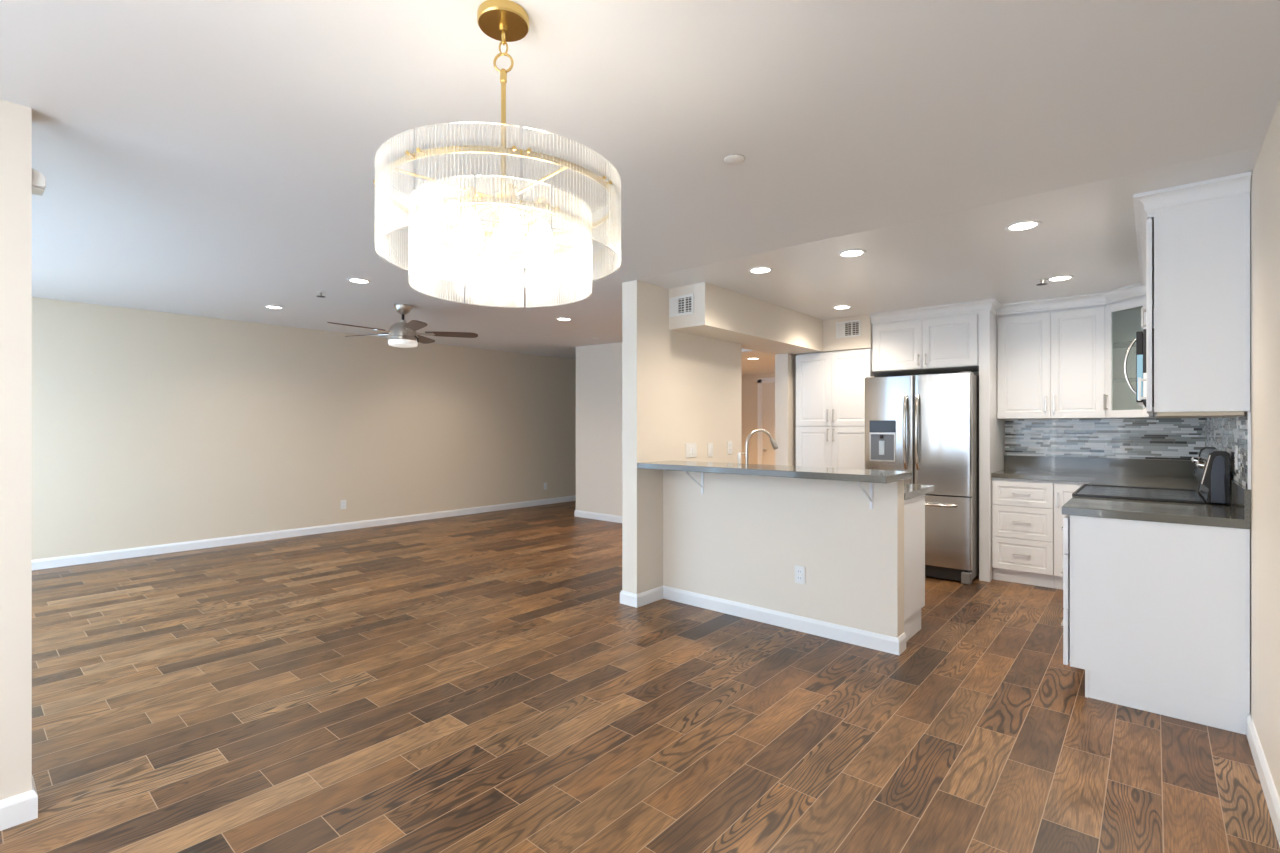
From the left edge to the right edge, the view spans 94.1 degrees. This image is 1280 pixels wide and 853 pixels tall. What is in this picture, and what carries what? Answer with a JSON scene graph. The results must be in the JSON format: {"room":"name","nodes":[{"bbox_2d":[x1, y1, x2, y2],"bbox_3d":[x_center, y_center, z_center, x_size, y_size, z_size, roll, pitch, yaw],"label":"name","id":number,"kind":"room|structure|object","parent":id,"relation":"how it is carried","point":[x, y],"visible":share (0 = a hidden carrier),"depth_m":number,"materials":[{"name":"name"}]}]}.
{"room":"dining area","nodes":[
{"label":"dining area","id":0,"kind":"room"},
{"bbox_2d":[0,99,31,799],"bbox_3d":[-2.653,-0.020,1.452,0.145,2.700,1.631,0,0,41],"label":"wall","id":1,"kind":"structure","parent":0,"point":[15,119],"depth_m":1.99,"materials":[{"name":"beige paint"}]},
{"bbox_2d":[0,776,37,830],"bbox_3d":[-2.649,1.282,1.458,0.173,0.095,1.645,0,0,41],"label":"baseboard","id":2,"kind":"structure","parent":1,"relation":"attached to","point":[21,808],"depth_m":1.99,"materials":[{"name":"white paint"}]},
{"bbox_2d":[32,168,45,195],"bbox_3d":[-2.097,-0.849,2.074,0.085,0.067,0.036,0,0,41],"label":"sensor","id":3,"kind":"object","parent":1,"relation":"attached to","point":[38,179],"visible":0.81,"depth_m":2.05,"materials":[{"name":"white plastic"}]},
{"bbox_2d":[32,297,575,559],"bbox_3d":[-3.648,-0.045,7.918,0.150,2.750,10.520,0,0,41],"label":"wall","id":4,"kind":"structure","parent":0,"point":[150,428],"depth_m":6.92,"materials":[{"name":"beige paint"}]},
{"bbox_2d":[32,495,575,569],"bbox_3d":[-3.373,1.282,8.110,0.014,0.095,9.470,0,0,41],"label":"baseboard","id":5,"kind":"structure","parent":4,"relation":"attached to","point":[45,563],"depth_m":6.91,"materials":[{"name":"white paint"}]},
{"bbox_2d":[340,500,345,508],"bbox_3d":[-3.796,1.000,7.623,0.009,0.116,0.072,0,0,41],"label":"wall outlet","id":6,"kind":"object","parent":4,"relation":"attached to","point":[342,502],"visible":1,"depth_m":7.62,"materials":[{"name":"white plastic"}]},
{"bbox_2d":[576,342,621,515],"bbox_3d":[0.350,-0.020,9.420,1.180,2.700,2.620,0,0,41],"label":"wall","id":7,"kind":"structure","parent":0,"point":[598,367],"depth_m":8.50,"materials":[{"name":"beige paint"}]},
{"bbox_2d":[574,510,621,522],"bbox_3d":[0.341,1.282,9.419,1.194,0.095,2.634,0,0,41],"label":"baseboard","id":8,"kind":"structure","parent":7,"relation":"attached to","point":[577,513],"depth_m":8.48,"materials":[{"name":"white paint"}]},
{"bbox_2d":[0,501,1279,852],"bbox_3d":[-0.530,1.380,5.160,8.575,0.100,10.620,0,0,41],"label":"floor","id":9,"kind":"structure","parent":0,"point":[484,682],"depth_m":2.64,"materials":[{"name":"brown wood"}]},
{"bbox_2d":[796,348,892,468],"bbox_3d":[2.130,0.287,6.220,0.772,2.085,0.708,0,0,41],"label":"pantry cabinet","id":10,"kind":"object","parent":9,"relation":"on","point":[830,386],"visible":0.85,"depth_m":5.97,"materials":[{"name":"white paint"}]},
{"bbox_2d":[904,494,924,641],"bbox_3d":[1.091,0.885,4.344,1.739,0.889,0.518,0,0,41],"label":"base cabinet","id":11,"kind":"object","parent":9,"relation":"on","point":[914,508],"visible":0.03,"depth_m":3.75,"materials":[{"name":"white paint"}]},
{"bbox_2d":[904,484,933,499],"bbox_3d":[1.128,0.420,4.377,1.756,0.040,0.620,0,0,41],"label":"countertop","id":12,"kind":"structure","parent":11,"relation":"on","point":[910,490],"depth_m":3.84,"materials":[{"name":"grey stone"}]},
{"bbox_2d":[738,453,744,462],"bbox_3d":[0.764,0.297,4.456,0.078,0.206,0.035,0,0,-15],"label":"soap dispenser","id":13,"kind":"object","parent":12,"relation":"on","point":[739,454],"visible":0.47,"depth_m":4.44,"materials":[{"name":"white plastic"}]},
{"bbox_2d":[745,429,777,463],"bbox_3d":[0.914,0.208,4.426,0.292,0.383,0.107,0,0,-18],"label":"kitchen faucet","id":14,"kind":"object","parent":12,"relation":"on","point":[773,443],"visible":0.56,"depth_m":4.43,"materials":[{"name":"silver metal"}]},
{"bbox_2d":[865,371,978,584],"bbox_3d":[2.673,0.432,5.555,0.893,1.795,0.898,0,0,41],"label":"refrigerator","id":15,"kind":"object","parent":9,"relation":"on","point":[927,426],"visible":0.74,"depth_m":5.16,"materials":[{"name":"grey metal"}]},
{"bbox_2d":[870,298,1003,581],"bbox_3d":[2.825,0.126,5.621,1.052,2.409,0.708,0,0,41],"label":"tall cabinet","id":16,"kind":"object","parent":9,"relation":"on","point":[955,337],"visible":0.94,"depth_m":5.27,"materials":[{"name":"white paint"}]},
{"bbox_2d":[992,478,1054,587],"bbox_3d":[3.382,0.885,5.204,0.439,0.889,0.616,0,0,41],"label":"base cabinet","id":17,"kind":"object","parent":9,"relation":"on","point":[1022,509],"visible":0.96,"depth_m":4.99,"materials":[{"name":"white paint"}]},
{"bbox_2d":[1054,481,1088,589],"bbox_3d":[3.655,0.885,4.969,0.278,0.889,0.616,0,0,41],"label":"base cabinet","id":18,"kind":"object","parent":9,"relation":"on","point":[1063,490],"visible":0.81,"depth_m":4.82,"materials":[{"name":"white paint"}]},
{"bbox_2d":[1072,447,1229,504],"bbox_3d":[2.973,0.728,3.517,0.674,1.205,0.769,0,0,41],"label":"range","id":19,"kind":"object","parent":9,"relation":"on","point":[1212,468],"visible":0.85,"depth_m":3.25,"materials":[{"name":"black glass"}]},
{"bbox_2d":[1074,485,1204,503],"bbox_3d":[2.951,0.408,3.536,0.552,0.032,0.762,0,0,41],"label":"cooktop","id":20,"kind":"object","parent":19,"relation":"in","point":[1192,496],"depth_m":3.48,"materials":[{"name":"black glass"}]},
{"bbox_2d":[1061,515,1249,734],"bbox_3d":[2.544,0.885,2.996,0.688,0.889,0.576,0,0,41],"label":"base cabinet","id":21,"kind":"object","parent":9,"relation":"on","point":[1156,615],"visible":0.97,"depth_m":2.75,"materials":[{"name":"white paint"}]},
{"bbox_2d":[1062,480,1250,528],"bbox_3d":[2.550,0.355,2.982,0.663,0.170,0.588,0,0,41],"label":"countertop","id":22,"kind":"structure","parent":21,"relation":"on","point":[1237,515],"depth_m":2.83,"materials":[{"name":"grey stone"}]},
{"bbox_3d":[3.534,0.885,4.140,0.684,0.889,0.904,0,0,41],"label":"base cabinet","id":23,"kind":"object","parent":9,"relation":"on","visible":0},
{"bbox_2d":[991,455,1201,495],"bbox_3d":[3.458,0.355,4.578,1.373,0.170,1.466,0,0,41],"label":"countertop","id":24,"kind":"structure","parent":23,"relation":"on","point":[1178,474],"depth_m":4.93,"materials":[{"name":"grey stone"}]},
{"bbox_2d":[0,0,1279,359],"bbox_3d":[-0.530,-1.250,5.160,8.575,0.340,10.620,0,0,41],"label":"ceiling","id":25,"kind":"structure","parent":0,"point":[204,158],"depth_m":2.26,"materials":[{"name":"white paint"}]},
{"bbox_2d":[264,305,283,308],"bbox_3d":[-3.618,-1.177,5.886,0.168,0.011,0.168,0,0,41],"label":"recessed light","id":26,"kind":"object","parent":25,"relation":"in","point":[266,306],"visible":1,"depth_m":5.88,"materials":[{"name":"white paint"}]},
{"bbox_2d":[347,278,370,283],"bbox_3d":[-2.183,-1.131,4.627,0.168,0.011,0.168,0,0,41],"label":"recessed light","id":27,"kind":"object","parent":25,"relation":"in","point":[354,280],"visible":1,"depth_m":4.61,"materials":[{"name":"white paint"}]},
{"bbox_2d":[327,303,477,347],"bbox_3d":[-2.283,-0.960,5.630,1.323,0.403,1.282,0,0,41],"label":"ceiling fan","id":28,"kind":"object","parent":25,"relation":"hanging from","point":[402,334],"visible":0.98,"depth_m":5.60,"materials":[{"name":"silver metal"}]},
{"bbox_2d":[373,0,620,307],"bbox_3d":[-0.360,-0.720,1.570,0.620,0.721,0.620,0,0,41],"label":"chandelier","id":29,"kind":"object","parent":25,"relation":"hanging from","point":[505,21],"visible":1,"depth_m":1.49,"materials":[{"name":"glass"}]},
{"bbox_2d":[457,186,486,253],"bbox_3d":[-0.404,-0.514,1.508,0.062,0.162,0.121,0,0,41],"label":"bulb","id":30,"kind":"object","parent":29,"relation":"attached to","point":[463,229],"depth_m":1.47,"materials":[{"name":"white glass"}]},
{"bbox_2d":[453,204,496,263],"bbox_3d":[-0.439,-0.514,1.576,0.108,0.162,0.085,0,0,41],"label":"bulb","id":31,"kind":"object","parent":29,"relation":"attached to","point":[463,257],"depth_m":1.57,"materials":[{"name":"white glass"}]},
{"bbox_2d":[485,210,507,271],"bbox_3d":[-0.385,-0.514,1.645,0.114,0.162,0.075,0,0,41],"label":"bulb","id":32,"kind":"object","parent":29,"relation":"attached to","point":[496,256],"depth_m":1.64,"materials":[{"name":"white glass"}]},
{"bbox_2d":[498,184,523,251],"bbox_3d":[-0.334,-0.514,1.495,0.114,0.162,0.075,0,0,41],"label":"bulb","id":33,"kind":"object","parent":29,"relation":"attached to","point":[511,235],"depth_m":1.46,"materials":[{"name":"white glass"}]},
{"bbox_2d":[516,208,542,270],"bbox_3d":[-0.316,-0.514,1.631,0.062,0.162,0.121,0,0,41],"label":"bulb","id":34,"kind":"object","parent":29,"relation":"attached to","point":[531,263],"depth_m":1.63,"materials":[{"name":"white glass"}]},
{"bbox_2d":[530,197,553,260],"bbox_3d":[-0.281,-0.514,1.563,0.108,0.162,0.085,0,0,41],"label":"bulb","id":35,"kind":"object","parent":29,"relation":"attached to","point":[538,235],"depth_m":1.54,"materials":[{"name":"white glass"}]},
{"bbox_2d":[556,318,571,320],"bbox_3d":[-0.803,-1.132,6.291,0.168,0.011,0.168,0,0,41],"label":"recessed light","id":36,"kind":"object","parent":25,"relation":"in","point":[560,319],"visible":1,"depth_m":6.28,"materials":[{"name":"white paint"}]},
{"bbox_2d":[723,154,744,164],"bbox_3d":[0.380,-1.077,2.406,0.090,0.006,0.090,0,0,41],"label":"sprinkler cover","id":37,"kind":"object","parent":25,"relation":"attached to","point":[732,159],"visible":1,"depth_m":2.40,"materials":[{"name":"white plastic"}]},
{"bbox_2d":[748,267,772,273],"bbox_3d":[0.832,-1.076,4.109,0.168,0.006,0.168,0,0,41],"label":"recessed light","id":38,"kind":"object","parent":25,"relation":"in","point":[757,270],"visible":1,"depth_m":4.10,"materials":[{"name":"white paint"}]},
{"bbox_2d":[832,305,851,308],"bbox_3d":[1.826,-1.076,5.382,0.168,0.006,0.168,0,0,41],"label":"recessed light","id":39,"kind":"object","parent":25,"relation":"in","point":[839,306],"visible":1,"depth_m":5.37,"materials":[{"name":"white paint"}]},
{"bbox_2d":[838,249,865,257],"bbox_3d":[1.320,-1.076,3.707,0.168,0.006,0.168,0,0,41],"label":"recessed light","id":40,"kind":"object","parent":25,"relation":"in","point":[850,253],"visible":1,"depth_m":3.69,"materials":[{"name":"white paint"}]},
{"bbox_2d":[1005,220,1041,231],"bbox_3d":[2.058,-1.076,3.200,0.168,0.006,0.168,0,0,41],"label":"recessed light","id":41,"kind":"object","parent":25,"relation":"in","point":[1029,224],"visible":1,"depth_m":3.19,"materials":[{"name":"white paint"}]},
{"bbox_2d":[1037,278,1047,285],"bbox_3d":[2.943,-1.060,4.360,0.072,0.040,0.072,0,0,41],"label":"sprinkler","id":42,"kind":"object","parent":25,"relation":"attached to","point":[1040,279],"visible":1,"depth_m":4.36,"materials":[{"name":"silver metal"}]},
{"bbox_2d":[1046,275,1073,281],"bbox_3d":[3.055,-1.076,4.331,0.168,0.006,0.168,0,0,41],"label":"recessed light","id":43,"kind":"object","parent":25,"relation":"in","point":[1063,277],"visible":1,"depth_m":4.32,"materials":[{"name":"white paint"}]},
{"bbox_2d":[622,280,796,593],"bbox_3d":[1.674,0.030,6.466,0.145,2.600,5.363,0,0,41],"label":"wall","id":44,"kind":"structure","parent":0,"point":[679,389],"depth_m":4.61,"materials":[{"name":"beige paint"}]},
{"bbox_2d":[686,443,696,457],"bbox_3d":[0.424,0.195,4.898,0.010,0.118,0.145,0,0,41],"label":"light switch","id":45,"kind":"object","parent":44,"relation":"attached to","point":[691,448],"visible":1,"depth_m":4.90,"materials":[{"name":"white plastic"}]},
{"bbox_2d":[708,443,712,456],"bbox_3d":[0.605,0.200,5.108,0.010,0.116,0.075,0,0,41],"label":"light switch","id":46,"kind":"object","parent":44,"relation":"attached to","point":[710,445],"visible":1,"depth_m":5.10,"materials":[{"name":"white plastic"}]},
{"bbox_2d":[727,441,731,453],"bbox_3d":[0.807,0.188,5.343,0.009,0.116,0.075,0,0,41],"label":"wall outlet","id":47,"kind":"object","parent":44,"relation":"attached to","point":[729,443],"visible":1,"depth_m":5.33,"materials":[{"name":"white plastic"}]},
{"bbox_2d":[741,372,774,463],"bbox_3d":[1.592,-0.020,10.178,4.830,2.700,0.150,0,0,41],"label":"wall","id":48,"kind":"structure","parent":0,"point":[749,382],"depth_m":9.87,"materials":[{"name":"beige paint"}]},
{"bbox_2d":[758,377,774,463],"bbox_3d":[2.304,0.270,9.448,0.980,2.120,0.025,0,0,41],"label":"trim","id":49,"kind":"structure","parent":48,"relation":"attached to","point":[772,379],"depth_m":9.72,"materials":[{"name":"white paint"}]},
{"bbox_2d":[762,382,774,464],"bbox_3d":[2.282,0.310,9.423,0.820,2.040,0.088,0,0,41],"label":"door","id":50,"kind":"structure","parent":48,"relation":"in","point":[768,389],"depth_m":9.63,"materials":[{"name":"beige wood"}]},
{"bbox_2d":[741,348,774,374],"bbox_3d":[1.689,-1.080,8.331,2.270,0.420,2.720,0,0,41],"label":"ceiling","id":51,"kind":"structure","parent":0,"point":[766,363],"depth_m":8.10,"materials":[{"name":"white paint"}]},
{"bbox_2d":[669,282,871,354],"bbox_3d":[1.442,-0.922,5.457,0.823,0.325,2.774,0,0,41],"label":"soffit","id":52,"kind":"structure","parent":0,"point":[720,313],"depth_m":5.14,"materials":[{"name":"beige paint"}]},
{"bbox_2d":[669,294,693,316],"bbox_3d":[0.319,-0.931,4.588,0.230,0.149,0.008,0,0,41],"label":"air vent","id":53,"kind":"object","parent":52,"relation":"in","point":[679,305],"visible":1,"depth_m":4.59,"materials":[{"name":"white plastic"}]},
{"bbox_2d":[836,319,860,337],"bbox_3d":[2.048,-0.958,5.858,0.245,0.160,0.008,0,0,41],"label":"air vent","id":54,"kind":"object","parent":52,"relation":"in","point":[844,329],"visible":1,"depth_m":5.86,"materials":[{"name":"white plastic"}]},
{"bbox_2d":[663,470,903,637],"bbox_3d":[0.882,0.820,4.098,1.750,1.020,0.123,0,0,41],"label":"wall","id":55,"kind":"structure","parent":0,"point":[743,539],"depth_m":3.91,"materials":[{"name":"beige paint"}]},
{"bbox_2d":[685,471,703,493],"bbox_3d":[0.385,0.402,4.292,0.018,0.186,0.232,0,0,41],"label":"bracket","id":56,"kind":"object","parent":55,"relation":"attached to","point":[701,485],"visible":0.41,"depth_m":4.37,"materials":[{"name":"white metal"}]},
{"bbox_2d":[620,586,905,654],"bbox_3d":[1.060,1.282,4.415,1.923,0.095,1.484,0,0,41],"label":"baseboard","id":57,"kind":"structure","parent":55,"relation":"attached to","point":[893,645],"depth_m":3.98,"materials":[{"name":"white paint"}]},
{"bbox_2d":[637,460,911,482],"bbox_3d":[0.801,0.288,3.970,1.792,0.040,0.447,0,0,41],"label":"countertop","id":58,"kind":"structure","parent":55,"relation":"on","point":[823,473],"depth_m":3.71,"materials":[{"name":"grey stone"}]},
{"bbox_2d":[795,565,804,583],"bbox_3d":[1.039,0.964,3.874,0.072,0.116,0.009,0,0,41],"label":"wall outlet","id":59,"kind":"object","parent":55,"relation":"attached to","point":[799,570],"visible":1,"depth_m":3.87,"materials":[{"name":"white plastic"}]},
{"bbox_2d":[857,482,872,508],"bbox_3d":[1.315,0.402,3.490,0.018,0.186,0.232,0,0,41],"label":"bracket","id":60,"kind":"object","parent":55,"relation":"attached to","point":[870,498],"visible":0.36,"depth_m":3.57,"materials":[{"name":"white metal"}]},
{"bbox_2d":[893,313,1205,459],"bbox_3d":[3.299,-0.020,5.785,3.495,2.700,0.150,0,0,41],"label":"wall","id":61,"kind":"structure","parent":0,"point":[975,373],"depth_m":5.57,"materials":[{"name":"beige paint"}]},
{"bbox_2d":[997,292,1106,418],"bbox_3d":[3.570,-0.573,5.176,0.761,1.012,0.412,0,0,41],"label":"upper cabinet","id":62,"kind":"object","parent":61,"relation":"attached to","point":[1051,351],"visible":0.93,"depth_m":5.04,"materials":[{"name":"white paint"}]},
{"bbox_2d":[1005,418,1204,459],"bbox_3d":[3.933,0.102,5.132,1.363,0.334,0.008,0,0,41],"label":"tile backsplash","id":63,"kind":"structure","parent":61,"relation":"attached to","point":[1168,438],"depth_m":5.08,"materials":[{"name":"grey tile"}]},
{"bbox_2d":[1209,101,1279,798],"bbox_3d":[1.916,-0.020,1.623,0.150,2.700,8.260,0,0,41],"label":"wall","id":64,"kind":"structure","parent":0,"point":[1265,177],"depth_m":2.20,"materials":[{"name":"beige paint"}]},
{"bbox_2d":[1136,232,1153,327],"bbox_3d":[3.099,-0.805,3.408,0.386,0.547,0.757,0,0,41],"label":"upper cabinet","id":65,"kind":"object","parent":64,"relation":"attached to","point":[1141,239],"visible":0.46,"depth_m":3.50,"materials":[{"name":"white paint"}]},
{"bbox_2d":[1124,328,1153,406],"bbox_3d":[3.075,-0.327,3.427,0.433,0.403,0.759,0,0,41],"label":"microwave","id":66,"kind":"object","parent":65,"relation":"attached to","point":[1140,340],"visible":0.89,"depth_m":3.23,"materials":[{"name":"silver metal"}]},
{"bbox_2d":[1139,261,1156,416],"bbox_3d":[3.627,-0.573,4.019,0.386,1.012,0.852,0,0,41],"label":"upper cabinet","id":67,"kind":"object","parent":64,"relation":"attached to","point":[1142,265],"visible":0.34,"depth_m":4.04,"materials":[{"name":"white paint"}]},
{"bbox_2d":[1103,282,1208,418],"bbox_3d":[4.002,-0.573,4.633,0.620,1.012,0.668,0,0,41],"label":"upper cabinet","id":68,"kind":"object","parent":64,"relation":"attached to","point":[1124,304],"visible":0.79,"depth_m":4.88,"materials":[{"name":"white paint"}]},
{"bbox_2d":[1113,341,1135,348],"bbox_3d":[4.035,-0.663,4.651,0.565,0.007,0.571,0,0,41],"label":"shelf","id":69,"kind":"object","parent":68,"relation":"attached to","point":[1122,345],"depth_m":4.85,"materials":[{"name":"clear glass"}]},
{"bbox_2d":[1113,378,1135,382],"bbox_3d":[4.035,-0.373,4.651,0.565,0.007,0.571,0,0,41],"label":"shelf","id":70,"kind":"object","parent":68,"relation":"attached to","point":[1120,380],"depth_m":4.90,"materials":[{"name":"clear glass"}]},
{"bbox_2d":[1133,171,1251,416],"bbox_3d":[2.644,-0.564,2.881,0.386,1.030,0.628,0,0,41],"label":"upper cabinet","id":71,"kind":"object","parent":64,"relation":"attached to","point":[1199,232],"visible":1,"depth_m":2.66,"materials":[{"name":"white paint"}]},
{"bbox_2d":[1205,411,1250,489],"bbox_3d":[3.527,0.102,3.613,0.010,0.334,2.816,0,0,41],"label":"tile backsplash","id":72,"kind":"structure","parent":64,"relation":"attached to","point":[1222,433],"depth_m":2.99,"materials":[{"name":"grey tile"}]},
{"bbox_2d":[1234,445,1237,469],"bbox_3d":[2.894,0.150,2.892,0.009,0.116,0.072,0,0,41],"label":"wall outlet","id":73,"kind":"object","parent":72,"relation":"attached to","point":[1236,446],"visible":1,"depth_m":2.87,"materials":[{"name":"white plastic"}]},
{"bbox_2d":[1246,714,1279,845],"bbox_3d":[0.950,1.282,0.629,0.014,0.095,5.095,0,0,41],"label":"baseboard","id":74,"kind":"structure","parent":64,"relation":"attached to","point":[1266,780],"depth_m":2.16,"materials":[{"name":"white paint"}]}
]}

